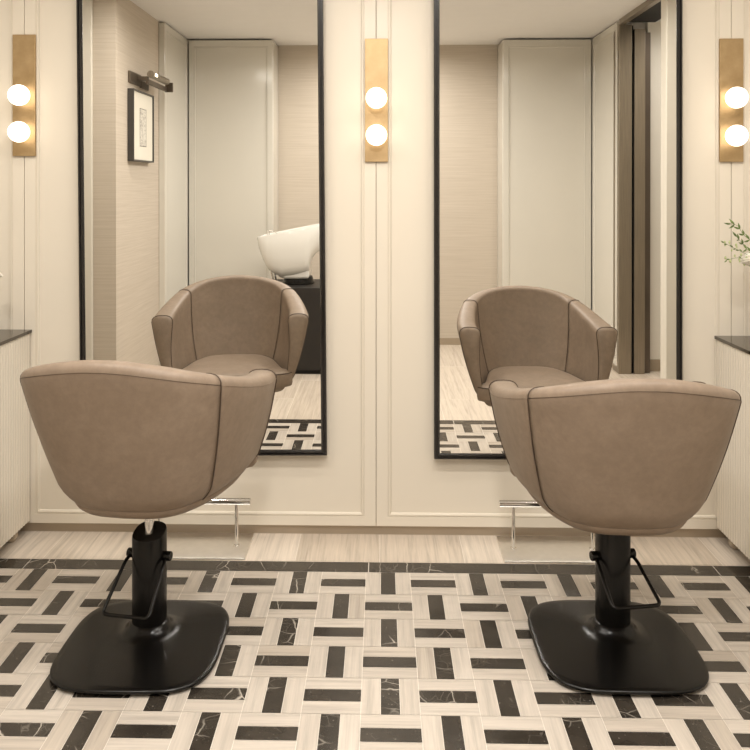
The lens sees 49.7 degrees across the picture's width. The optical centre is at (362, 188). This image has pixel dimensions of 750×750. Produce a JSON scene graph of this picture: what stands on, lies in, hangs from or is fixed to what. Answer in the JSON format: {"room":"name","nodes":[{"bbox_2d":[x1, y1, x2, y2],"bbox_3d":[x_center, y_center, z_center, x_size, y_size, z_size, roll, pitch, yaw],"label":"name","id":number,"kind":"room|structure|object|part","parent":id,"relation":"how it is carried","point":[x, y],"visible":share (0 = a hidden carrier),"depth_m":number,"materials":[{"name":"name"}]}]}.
{"room":"salon","nodes":[
{"label":"salon","id":0,"kind":"room"},
{"bbox_2d":[19,523,727,537],"bbox_3d":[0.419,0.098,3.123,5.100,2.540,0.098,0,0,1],"label":"baseboard","id":1,"kind":"structure","parent":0,"point":[87,527],"depth_m":3.08,"materials":[{"name":"paint"}]},
{"bbox_2d":[0,0,24,329],"bbox_3d":[-1.682,0.059,3.109,0.776,2.438,0.021,0,0,1],"label":"wall","id":2,"kind":"structure","parent":1,"relation":"attached to","point":[12,12],"depth_m":3.09,"materials":[{"name":"beige paint"}]},
{"bbox_2d":[7,34,35,155],"bbox_3d":[-1.292,-0.355,3.043,0.087,0.463,0.092,0,0,1],"label":"wall sconce","id":3,"kind":"object","parent":1,"relation":"attached to","point":[22,94],"visible":1,"depth_m":3.08,"materials":[{"name":"gold metal"}]},
{"bbox_3d":[-1.292,-0.212,3.036,0.079,0.079,0.078,0,0,1],"label":"globe bulb","id":4,"kind":"part","parent":3,"relation":"part of","materials":[{"name":"white glass"}]},
{"bbox_3d":[-1.292,-0.350,3.036,0.079,0.079,0.078,0,0,1],"label":"globe bulb","id":5,"kind":"part","parent":3,"relation":"part of","materials":[{"name":"white glass"}]},
{"bbox_2d":[25,0,375,525],"bbox_3d":[-0.622,0.059,3.085,1.342,2.438,0.021,0,0,1],"label":"wall panel","id":6,"kind":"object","parent":1,"relation":"attached to","point":[338,488],"depth_m":3.07,"materials":[{"name":"beige paint"}]},
{"bbox_2d":[76,0,326,455],"bbox_3d":[-0.610,0.008,3.056,0.933,2.000,0.029,0,0,1],"label":"wall mirror","id":7,"kind":"object","parent":1,"relation":"attached to","point":[200,123],"visible":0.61,"depth_m":3.05,"materials":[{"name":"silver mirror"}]},
{"bbox_2d":[365,38,387,161],"bbox_3d":[0.050,-0.333,3.013,0.087,0.465,0.092,0,0,1],"label":"wall sconce","id":8,"kind":"object","parent":1,"relation":"attached to","point":[376,50],"visible":1,"depth_m":3.05,"materials":[{"name":"gold metal"}]},
{"bbox_3d":[0.050,-0.198,3.006,0.079,0.079,0.078,0,0,1],"label":"globe bulb","id":9,"kind":"part","parent":8,"relation":"part of","materials":[{"name":"white glass"}]},
{"bbox_3d":[0.050,-0.336,3.006,0.079,0.079,0.078,0,0,1],"label":"globe bulb","id":10,"kind":"part","parent":8,"relation":"part of","materials":[{"name":"white glass"}]},
{"bbox_2d":[376,0,730,528],"bbox_3d":[0.716,0.059,3.055,1.329,2.438,0.021,0,0,1],"label":"wall panel","id":11,"kind":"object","parent":1,"relation":"attached to","point":[414,488],"depth_m":3.06,"materials":[{"name":"beige paint"}]},
{"bbox_2d":[433,0,682,459],"bbox_3d":[0.728,0.014,3.026,0.922,2.000,0.027,0,0,1],"label":"wall mirror","id":12,"kind":"object","parent":1,"relation":"attached to","point":[558,124],"visible":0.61,"depth_m":3.02,"materials":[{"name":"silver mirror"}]},
{"bbox_2d":[719,38,748,161],"bbox_3d":[1.377,-0.330,2.984,0.087,0.461,0.092,0,0,1],"label":"wall sconce","id":13,"kind":"object","parent":1,"relation":"attached to","point":[732,94],"visible":1,"depth_m":3.02,"materials":[{"name":"gold metal"}]},
{"bbox_3d":[1.376,-0.194,2.977,0.079,0.079,0.078,0,0,1],"label":"globe bulb","id":14,"kind":"part","parent":13,"relation":"part of","materials":[{"name":"white glass"}]},
{"bbox_3d":[1.376,-0.334,2.977,0.079,0.079,0.078,0,0,1],"label":"globe bulb","id":15,"kind":"part","parent":13,"relation":"part of","materials":[{"name":"white glass"}]},
{"bbox_2d":[731,0,749,335],"bbox_3d":[1.794,0.059,3.031,0.825,2.438,0.021,0,0,1],"label":"wall","id":16,"kind":"structure","parent":1,"relation":"attached to","point":[740,9],"depth_m":3.03,"materials":[{"name":"beige paint"}]},
{"bbox_2d":[0,531,749,749],"bbox_3d":[0.351,1.343,1.157,5.050,0.050,3.910,0,0,1],"label":"floor","id":17,"kind":"structure","parent":0,"point":[332,641],"depth_m":2.30,"materials":[{"name":"tile"}]},
{"bbox_2d":[0,329,31,547],"bbox_3d":[-1.549,0.928,2.911,0.564,0.779,0.366,0,0,1],"label":"base cabinet","id":18,"kind":"object","parent":17,"relation":"on","point":[14,344],"visible":1,"depth_m":2.95,"materials":[{"name":"beige paint"}]},
{"bbox_2d":[0,329,31,345],"bbox_3d":[-1.549,0.545,2.911,0.564,0.012,0.366,0,0,1],"label":"countertop","id":19,"kind":"structure","parent":18,"relation":"on","point":[6,336],"depth_m":2.98,"materials":[{"name":"black stone"}]},
{"bbox_2d":[20,360,276,694],"bbox_3d":[-0.630,0.878,2.334,0.692,0.879,0.617,0,0,7],"label":"chair","id":20,"kind":"object","parent":17,"relation":"on","point":[120,439],"visible":1,"depth_m":2.15,"materials":[{"name":"beige leather"}]},
{"bbox_3d":[-0.653,0.656,2.165,0.563,0.434,0.267,0,0,7],"label":"backrest","id":21,"kind":"part","parent":20,"relation":"part of","materials":[{"name":"beige leather"}]},
{"bbox_3d":[-0.680,1.074,2.385,0.026,0.027,0.027,0,0,11],"label":"pivot knob","id":22,"kind":"part","parent":20,"relation":"part of","materials":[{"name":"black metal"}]},
{"bbox_3d":[-0.645,1.127,2.301,0.148,0.115,0.162,0,0,7],"label":"foot lever","id":23,"kind":"part","parent":20,"relation":"part of","materials":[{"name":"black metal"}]},
{"bbox_3d":[-0.627,1.288,2.326,0.468,0.047,0.483,0,0,7],"label":"plate","id":24,"kind":"part","parent":20,"relation":"part of","materials":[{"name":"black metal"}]},
{"bbox_3d":[-0.626,0.995,2.374,0.120,0.165,0.120,0,0,7],"label":"chrome post","id":25,"kind":"part","parent":20,"relation":"part of","materials":[{"name":"silver metal"}]},
{"bbox_3d":[-0.573,1.074,2.364,0.026,0.027,0.027,0,0,11],"label":"pivot knob","id":26,"kind":"part","parent":20,"relation":"part of","materials":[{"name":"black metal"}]},
{"bbox_3d":[-0.365,0.682,2.338,0.146,0.377,0.392,0,0,21],"label":"armrest","id":27,"kind":"part","parent":20,"relation":"part of","materials":[{"name":"beige leather"}]},
{"bbox_2d":[247,456,257,467],"bbox_3d":[-0.621,0.832,2.414,0.544,0.071,0.453,0,0,7],"label":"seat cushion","id":28,"kind":"object","parent":20,"relation":"on","point":[251,460],"depth_m":2.51,"materials":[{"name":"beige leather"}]},
{"bbox_2d":[157,498,253,559],"bbox_3d":[-0.606,1.226,2.975,0.390,0.182,0.207,0,0,1],"label":"footrest","id":29,"kind":"object","parent":17,"relation":"on","point":[222,546],"visible":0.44,"depth_m":2.96,"materials":[{"name":"metal"}]},
{"bbox_3d":[-0.606,1.313,2.975,0.380,0.008,0.207,0,0,1],"label":"floor plate","id":30,"kind":"part","parent":29,"relation":"part of","materials":[{"name":"metal"}]},
{"bbox_3d":[-0.463,1.233,2.966,0.024,0.158,0.024,0,0,1],"label":"post","id":31,"kind":"part","parent":29,"relation":"part of","materials":[{"name":"silver metal"}]},
{"bbox_2d":[496,500,594,562],"bbox_3d":[0.691,1.226,2.946,0.390,0.182,0.207,0,0,1],"label":"footrest","id":32,"kind":"object","parent":17,"relation":"on","point":[515,549],"visible":0.67,"depth_m":2.93,"materials":[{"name":"metal"}]},
{"bbox_3d":[0.547,1.233,2.944,0.024,0.158,0.024,0,0,1],"label":"post","id":33,"kind":"part","parent":32,"relation":"part of","materials":[{"name":"silver metal"}]},
{"bbox_3d":[0.691,1.313,2.946,0.380,0.008,0.207,0,0,1],"label":"floor plate","id":34,"kind":"part","parent":32,"relation":"part of","materials":[{"name":"metal"}]},
{"bbox_3d":[0.833,1.233,2.937,0.024,0.158,0.024,0,0,1],"label":"post","id":35,"kind":"part","parent":32,"relation":"part of","materials":[{"name":"silver metal"}]},
{"bbox_2d":[488,378,741,694],"bbox_3d":[0.733,0.901,2.332,0.692,0.834,0.617,0,0,2],"label":"chair","id":36,"kind":"object","parent":17,"relation":"on","point":[615,460],"visible":1,"depth_m":2.14,"materials":[{"name":"beige leather"}]},
{"bbox_3d":[0.469,0.727,2.379,0.146,0.377,0.392,0,0,-11],"label":"armrest","id":37,"kind":"part","parent":36,"relation":"part of","materials":[{"name":"beige leather"}]},
{"bbox_3d":[0.678,1.074,2.364,0.026,0.027,0.027,0,0,-9],"label":"pivot knob","id":38,"kind":"part","parent":36,"relation":"part of","materials":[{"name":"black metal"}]},
{"bbox_3d":[0.718,1.288,2.325,0.456,0.047,0.473,0,0,2],"label":"plate","id":39,"kind":"part","parent":36,"relation":"part of","materials":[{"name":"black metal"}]},
{"bbox_3d":[0.744,1.113,2.297,0.148,0.087,0.155,0,0,-9],"label":"foot lever","id":40,"kind":"part","parent":36,"relation":"part of","materials":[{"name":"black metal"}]},
{"bbox_3d":[0.787,1.074,2.381,0.026,0.027,0.027,0,0,-9],"label":"pivot knob","id":41,"kind":"part","parent":36,"relation":"part of","materials":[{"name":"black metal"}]},
{"bbox_3d":[0.725,0.701,2.161,0.563,0.434,0.267,0,0,2],"label":"backrest","id":42,"kind":"part","parent":36,"relation":"part of","materials":[{"name":"beige leather"}]},
{"bbox_2d":[714,336,749,559],"bbox_3d":[1.595,0.935,2.841,0.564,0.766,0.366,0,0,1],"label":"base cabinet","id":43,"kind":"object","parent":17,"relation":"on","point":[733,352],"visible":0.93,"depth_m":2.85,"materials":[{"name":"beige paint"}]},
{"bbox_2d":[714,336,749,354],"bbox_3d":[1.595,0.558,2.841,0.564,0.012,0.366,0,0,1],"label":"countertop","id":44,"kind":"structure","parent":43,"relation":"on","point":[742,343],"depth_m":2.91,"materials":[{"name":"black stone"}]},
{"bbox_3d":[1.530,0.464,2.907,0.094,0.175,0.094,0,0,1],"label":"vase","id":45,"kind":"object","parent":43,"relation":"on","visible":0},
{"bbox_2d":[721,241,747,257],"bbox_3d":[1.409,0.281,2.901,0.242,0.186,0.025,0,0,7],"label":"leafy sprig","id":46,"kind":"object","parent":45,"relation":"in","point":[724,242],"visible":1,"depth_m":2.91,"materials":[{"name":"green plant"}]},
{"bbox_2d":[724,254,745,265],"bbox_3d":[1.411,0.306,2.896,0.225,0.137,0.038,0,0,8],"label":"leafy sprig","id":47,"kind":"object","parent":45,"relation":"in","point":[725,257],"visible":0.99,"depth_m":2.91,"materials":[{"name":"green plant"}]},
{"bbox_2d":[725,219,749,241],"bbox_3d":[1.414,0.241,2.905,0.229,0.264,0.027,0,0,4],"label":"leafy sprig","id":48,"kind":"object","parent":45,"relation":"in","point":[731,221],"visible":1,"depth_m":2.91,"materials":[{"name":"green plant"}]},
{"bbox_2d":[732,231,749,252],"bbox_3d":[1.429,0.264,2.911,0.198,0.219,0.026,0,0,-5],"label":"leafy sprig","id":49,"kind":"object","parent":45,"relation":"in","point":[741,242],"visible":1,"depth_m":2.91,"materials":[{"name":"green plant"}]},
{"bbox_2d":[740,251,749,265],"bbox_3d":[1.444,0.379,2.909,0.177,0.308,0.087,0,0,1],"label":"rose","id":50,"kind":"object","parent":45,"relation":"in","point":[744,260],"visible":0.97,"depth_m":2.90,"materials":[{"name":"white plant"}]}
]}

